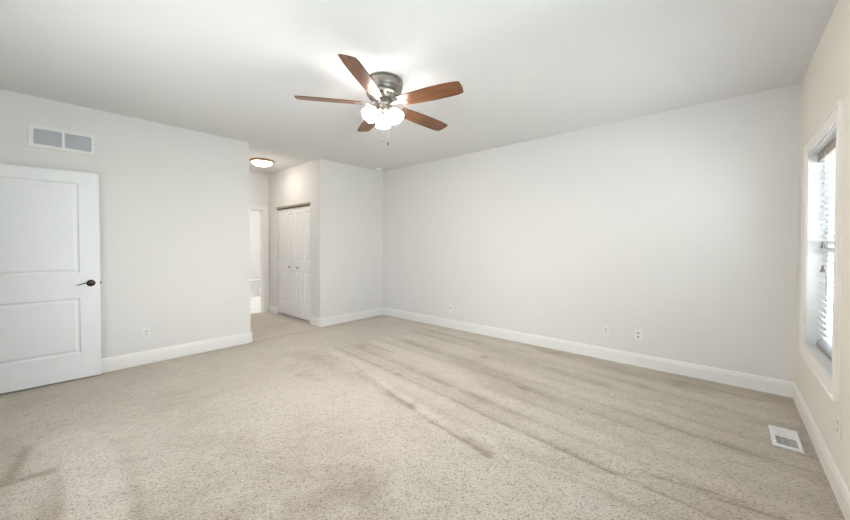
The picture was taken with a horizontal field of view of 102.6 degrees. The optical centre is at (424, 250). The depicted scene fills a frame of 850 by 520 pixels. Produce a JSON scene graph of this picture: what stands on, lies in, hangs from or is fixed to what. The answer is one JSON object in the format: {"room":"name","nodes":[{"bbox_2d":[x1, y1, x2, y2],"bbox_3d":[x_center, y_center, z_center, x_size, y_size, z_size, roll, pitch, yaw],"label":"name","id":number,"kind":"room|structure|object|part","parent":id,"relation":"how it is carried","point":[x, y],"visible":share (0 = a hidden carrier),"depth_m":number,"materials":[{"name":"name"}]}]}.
{"room":"empty bedroom","nodes":[
{"label":"empty bedroom","id":0,"kind":"room"},
{"bbox_2d":[0,89,250,358],"bbox_3d":[-3.258,-0.082,3.811,0.130,2.760,2.425,1,1,42],"label":"wall","id":1,"kind":"structure","parent":0,"point":[174,211],"depth_m":3.92,"materials":[{"name":"white paint"}]},
{"bbox_2d":[28,123,95,155],"bbox_3d":[-3.556,-1.083,3.351,0.012,0.213,0.456,1,1,42],"label":"air vent","id":2,"kind":"object","parent":1,"relation":"in","point":[45,137],"visible":1,"depth_m":3.34,"materials":[{"name":"white metal"}]},
{"bbox_2d":[33,128,61,146],"bbox_3d":[-3.624,-1.082,3.275,0.010,0.148,0.184,1,1,42],"label":"grille","id":3,"kind":"object","parent":2,"relation":"attached to","point":[43,137],"depth_m":3.27,"materials":[{"name":"white metal"}]},
{"bbox_2d":[65,133,90,151],"bbox_3d":[-3.490,-1.084,3.426,0.010,0.148,0.188,1,1,42],"label":"grille","id":4,"kind":"object","parent":2,"relation":"attached to","point":[74,142],"depth_m":3.43,"materials":[{"name":"white metal"}]},
{"bbox_2d":[142,327,150,337],"bbox_3d":[-3.147,0.929,3.849,0.010,0.116,0.072,1,1,42],"label":"wall outlet","id":5,"kind":"object","parent":1,"relation":"attached to","point":[146,332],"visible":1,"depth_m":3.85,"materials":[{"name":"white plastic"}]},
{"bbox_2d":[101,332,251,372],"bbox_3d":[-3.198,1.212,3.790,0.016,0.152,2.441,1,1,42],"label":"baseboard","id":6,"kind":"structure","parent":1,"relation":"attached to","point":[109,364],"depth_m":4.02,"materials":[{"name":"white paint"}]},
{"bbox_2d":[250,211,260,287],"bbox_3d":[-4.428,-0.149,7.863,3.140,2.760,3.100,1,1,42],"label":"wall","id":7,"kind":"structure","parent":0,"point":[255,264],"depth_m":9.62,"materials":[{"name":"white paint"}]},
{"bbox_2d":[249,171,309,304],"bbox_3d":[-3.079,-0.134,6.921,0.130,2.760,2.470,1,1,42],"label":"wall","id":8,"kind":"structure","parent":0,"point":[258,182],"depth_m":6.65,"materials":[{"name":"white paint"}]},
{"bbox_2d":[269,159,326,317],"bbox_3d":[-2.415,-0.123,6.264,1.995,2.760,0.130,1,1,42],"label":"wall","id":9,"kind":"structure","parent":0,"point":[306,182],"depth_m":5.75,"materials":[{"name":"white paint"}]},
{"bbox_2d":[249,205,268,312],"bbox_3d":[-3.475,0.184,6.479,0.162,2.100,0.915,1,1,42],"label":"door frame","id":10,"kind":"structure","parent":9,"relation":"attached to","point":[263,210],"depth_m":6.73,"materials":[{"name":"white paint"}]},
{"bbox_2d":[276,202,309,208],"bbox_3d":[-2.389,-0.803,6.170,1.248,0.033,0.060,1,1,42],"label":"header track","id":11,"kind":"object","parent":9,"relation":"attached to","point":[307,203],"visible":0.8,"depth_m":6.10,"materials":[{"name":"beige metal"}]},
{"bbox_2d":[278,208,293,315],"bbox_3d":[-2.609,0.215,6.395,0.607,1.979,0.060,1,1,42],"label":"door","id":12,"kind":"structure","parent":11,"relation":"attached to","point":[285,216],"depth_m":6.38,"materials":[{"name":"white paint"}]},
{"bbox_2d":[294,206,310,320],"bbox_3d":[-2.152,0.222,5.990,0.607,1.979,0.060,1,1,42],"label":"door","id":13,"kind":"structure","parent":11,"relation":"attached to","point":[302,294],"depth_m":6.00,"materials":[{"name":"white paint"}]},
{"bbox_2d":[269,305,319,326],"bbox_3d":[-2.415,1.176,6.188,1.865,0.145,0.016,1,1,42],"label":"baseboard","id":14,"kind":"structure","parent":9,"relation":"attached to","point":[315,321],"depth_m":5.73,"materials":[{"name":"white paint"}]},
{"bbox_2d":[327,160,382,316],"bbox_3d":[-1.269,-0.121,6.152,0.130,2.760,1.222,1,1,42],"label":"wall","id":15,"kind":"structure","parent":0,"point":[354,193],"depth_m":6.05,"materials":[{"name":"white paint"}]},
{"bbox_2d":[320,307,382,326],"bbox_3d":[-1.263,1.178,6.070,0.016,0.145,1.368,1,1,42],"label":"baseboard","id":16,"kind":"structure","parent":15,"relation":"attached to","point":[326,321],"depth_m":6.00,"materials":[{"name":"white paint"}]},
{"bbox_2d":[0,0,837,173],"bbox_3d":[-2.646,-1.519,4.190,10.850,0.100,6.300,1,1,42],"label":"ceiling","id":17,"kind":"structure","parent":0,"point":[526,70],"depth_m":2.59,"materials":[{"name":"white paint"}]},
{"bbox_2d":[250,158,273,166],"bbox_3d":[-2.710,-1.449,5.664,0.370,0.095,0.370,1,1,42],"label":"flush ceiling light","id":18,"kind":"object","parent":17,"relation":"attached to","point":[262,162],"visible":1,"depth_m":5.56,"materials":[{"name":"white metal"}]},
{"bbox_2d":[294,54,463,144],"bbox_3d":[-0.308,-1.176,2.876,1.350,0.565,1.409,1,1,31],"label":"ceiling fan","id":19,"kind":"object","parent":17,"relation":"hanging from","point":[384,89],"visible":1,"depth_m":2.80,"materials":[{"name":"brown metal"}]},
{"bbox_3d":[-0.803,-1.261,2.860,0.563,0.006,0.151,2,12,-6],"label":"fan blade","id":20,"kind":"part","parent":19,"relation":"part of","materials":[{"name":"brown wood"}]},
{"bbox_3d":[-0.450,-1.251,2.465,0.151,0.006,0.563,15,2,12],"label":"fan blade","id":21,"kind":"part","parent":19,"relation":"part of","materials":[{"name":"brown wood"}]},
{"bbox_3d":[-0.538,-1.246,3.318,0.151,0.006,0.563,-12,5,-23],"label":"fan blade","id":22,"kind":"part","parent":19,"relation":"part of","materials":[{"name":"brown wood"}]},
{"bbox_3d":[-0.463,-1.135,2.834,0.130,0.128,0.131,2,-1,42],"label":"lamp shade","id":23,"kind":"part","parent":19,"relation":"part of","materials":[{"name":"white glass"}]},
{"bbox_3d":[-0.372,-1.130,3.033,0.132,0.128,0.131,2,-1,42],"label":"lamp shade","id":24,"kind":"part","parent":19,"relation":"part of","materials":[{"name":"white glass"}]},
{"bbox_3d":[-0.244,-1.127,2.855,0.131,0.128,0.130,2,-1,42],"label":"lamp shade","id":25,"kind":"part","parent":19,"relation":"part of","materials":[{"name":"white glass"}]},
{"bbox_3d":[-0.020,-1.226,3.207,0.563,0.006,0.151,3,-14,-42],"label":"fan blade","id":26,"kind":"part","parent":19,"relation":"part of","materials":[{"name":"brown wood"}]},
{"bbox_3d":[0.034,-1.230,2.680,0.563,0.006,0.151,2,-14,30],"label":"fan blade","id":27,"kind":"part","parent":19,"relation":"part of","materials":[{"name":"brown wood"}]},
{"bbox_2d":[0,292,844,519],"bbox_3d":[-2.578,1.280,4.176,10.570,0.024,6.200,1,1,42],"label":"floor","id":28,"kind":"structure","parent":0,"point":[379,417],"depth_m":2.36,"materials":[{"name":"beige carpet"}]},
{"bbox_2d":[250,279,260,296],"bbox_3d":[-4.556,0.806,8.670,0.460,0.775,0.795,1,1,42],"label":"toilet","id":29,"kind":"object","parent":28,"relation":"on","point":[255,284],"visible":0.3,"depth_m":8.72,"materials":[{"name":"white ceramic"}]},
{"bbox_2d":[768,425,804,453],"bbox_3d":[2.489,1.296,2.353,0.146,0.012,0.324,1,1,42],"label":"floor vent","id":30,"kind":"object","parent":28,"relation":"in","point":[780,437],"visible":1,"depth_m":2.34,"materials":[{"name":"white metal"}]},
{"bbox_2d":[383,83,800,381],"bbox_3d":[0.561,-0.109,5.433,7.553,2.760,0.130,1,1,42],"label":"wall","id":31,"kind":"structure","parent":0,"point":[678,227],"depth_m":3.82,"materials":[{"name":"white paint"}]},
{"bbox_2d":[383,307,793,397],"bbox_3d":[1.211,1.199,4.782,5.428,0.145,0.016,1,1,42],"label":"baseboard","id":32,"kind":"structure","parent":31,"relation":"attached to","point":[738,379],"depth_m":3.85,"materials":[{"name":"white paint"}]},
{"bbox_2d":[602,325,608,335],"bbox_3d":[2.114,0.936,3.983,0.072,0.116,0.010,1,1,42],"label":"wall outlet","id":33,"kind":"object","parent":31,"relation":"attached to","point":[605,329],"visible":1,"depth_m":3.98,"materials":[{"name":"white plastic"}]},
{"bbox_2d":[634,329,641,340],"bbox_3d":[2.359,0.933,3.767,0.072,0.116,0.008,1,1,42],"label":"wall outlet","id":34,"kind":"object","parent":31,"relation":"attached to","point":[638,333],"visible":1,"depth_m":3.76,"materials":[{"name":"white plastic"}]},
{"bbox_2d":[795,0,849,490],"bbox_3d":[1.630,-0.037,1.044,0.130,2.760,5.025,1,1,42],"label":"wall","id":35,"kind":"structure","parent":0,"point":[825,82],"depth_m":1.98,"materials":[{"name":"white paint"}]},
{"bbox_2d":[793,382,849,519],"bbox_3d":[1.619,1.259,1.162,0.016,0.145,4.895,1,1,42],"label":"baseboard","id":36,"kind":"structure","parent":35,"relation":"attached to","point":[841,492],"depth_m":2.01,"materials":[{"name":"white paint"}]},
{"bbox_2d":[799,99,844,402],"bbox_3d":[2.649,0.004,2.212,0.154,1.630,1.135,1,1,42],"label":"window","id":37,"kind":"structure","parent":35,"relation":"in","point":[827,372],"depth_m":2.52,"materials":[{"name":"white paint"}]},
{"bbox_3d":[2.656,0.728,2.218,0.136,0.012,0.941,1,1,42],"label":"sill","id":38,"kind":"part","parent":37,"relation":"part of","materials":[{"name":"white paint"}]},
{"bbox_2d":[816,138,835,361],"bbox_3d":[2.657,0.004,2.205,0.081,1.434,0.933,1,1,42],"label":"window blind","id":39,"kind":"object","parent":37,"relation":"attached to","point":[827,155],"visible":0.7,"depth_m":2.38,"materials":[{"name":"beige plastic"}]},
{"bbox_3d":[2.847,0.020,2.438,0.002,1.356,0.002,1,1,42],"label":"ladder cord","id":40,"kind":"part","parent":39,"relation":"part of","materials":[{"name":"white fabric"}]},
{"bbox_3d":[2.760,-0.361,2.356,0.004,0.631,0.003,1,1,42],"label":"lift cord","id":41,"kind":"part","parent":39,"relation":"part of","materials":[{"name":"white fabric"}]},
{"bbox_3d":[2.667,0.710,2.208,0.050,0.023,0.933,1,1,42],"label":"rail","id":42,"kind":"part","parent":39,"relation":"part of","materials":[{"name":"beige plastic"}]},
{"bbox_3d":[2.750,-0.278,2.346,0.004,0.796,0.003,1,1,42],"label":"lift cord","id":43,"kind":"part","parent":39,"relation":"part of","materials":[{"name":"white fabric"}]},
{"bbox_3d":[2.690,0.005,2.177,0.034,1.436,0.941,1,1,42],"label":"frame","id":44,"kind":"part","parent":37,"relation":"part of","materials":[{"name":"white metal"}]},
{"bbox_3d":[2.693,0.005,2.174,0.003,1.436,0.941,1,1,42],"label":"pane","id":45,"kind":"part","parent":37,"relation":"part of","materials":[{"name":"clear glass"}]},
{"bbox_2d":[837,413,841,438],"bbox_3d":[2.212,0.939,1.821,0.010,0.116,0.072,1,1,42],"label":"wall outlet","id":46,"kind":"object","parent":35,"relation":"attached to","point":[839,418],"visible":1,"depth_m":1.80,"materials":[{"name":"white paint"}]},
{"bbox_3d":[-2.097,-0.037,1.076,5.494,2.760,0.130,1,1,42],"label":"wall","id":47,"kind":"structure","parent":0,"visible":0},
{"bbox_2d":[0,163,101,393],"bbox_3d":[-3.637,0.252,3.153,0.086,2.046,0.932,1,1,45],"label":"door","id":48,"kind":"structure","parent":47,"relation":"in","point":[50,300],"depth_m":3.23,"materials":[{"name":"white paint"}]},
{"bbox_3d":[-3.353,0.329,3.419,0.053,0.068,0.068,1,1,44],"label":"handle","id":49,"kind":"part","parent":48,"relation":"part of","materials":[{"name":"brown metal"}]}
]}

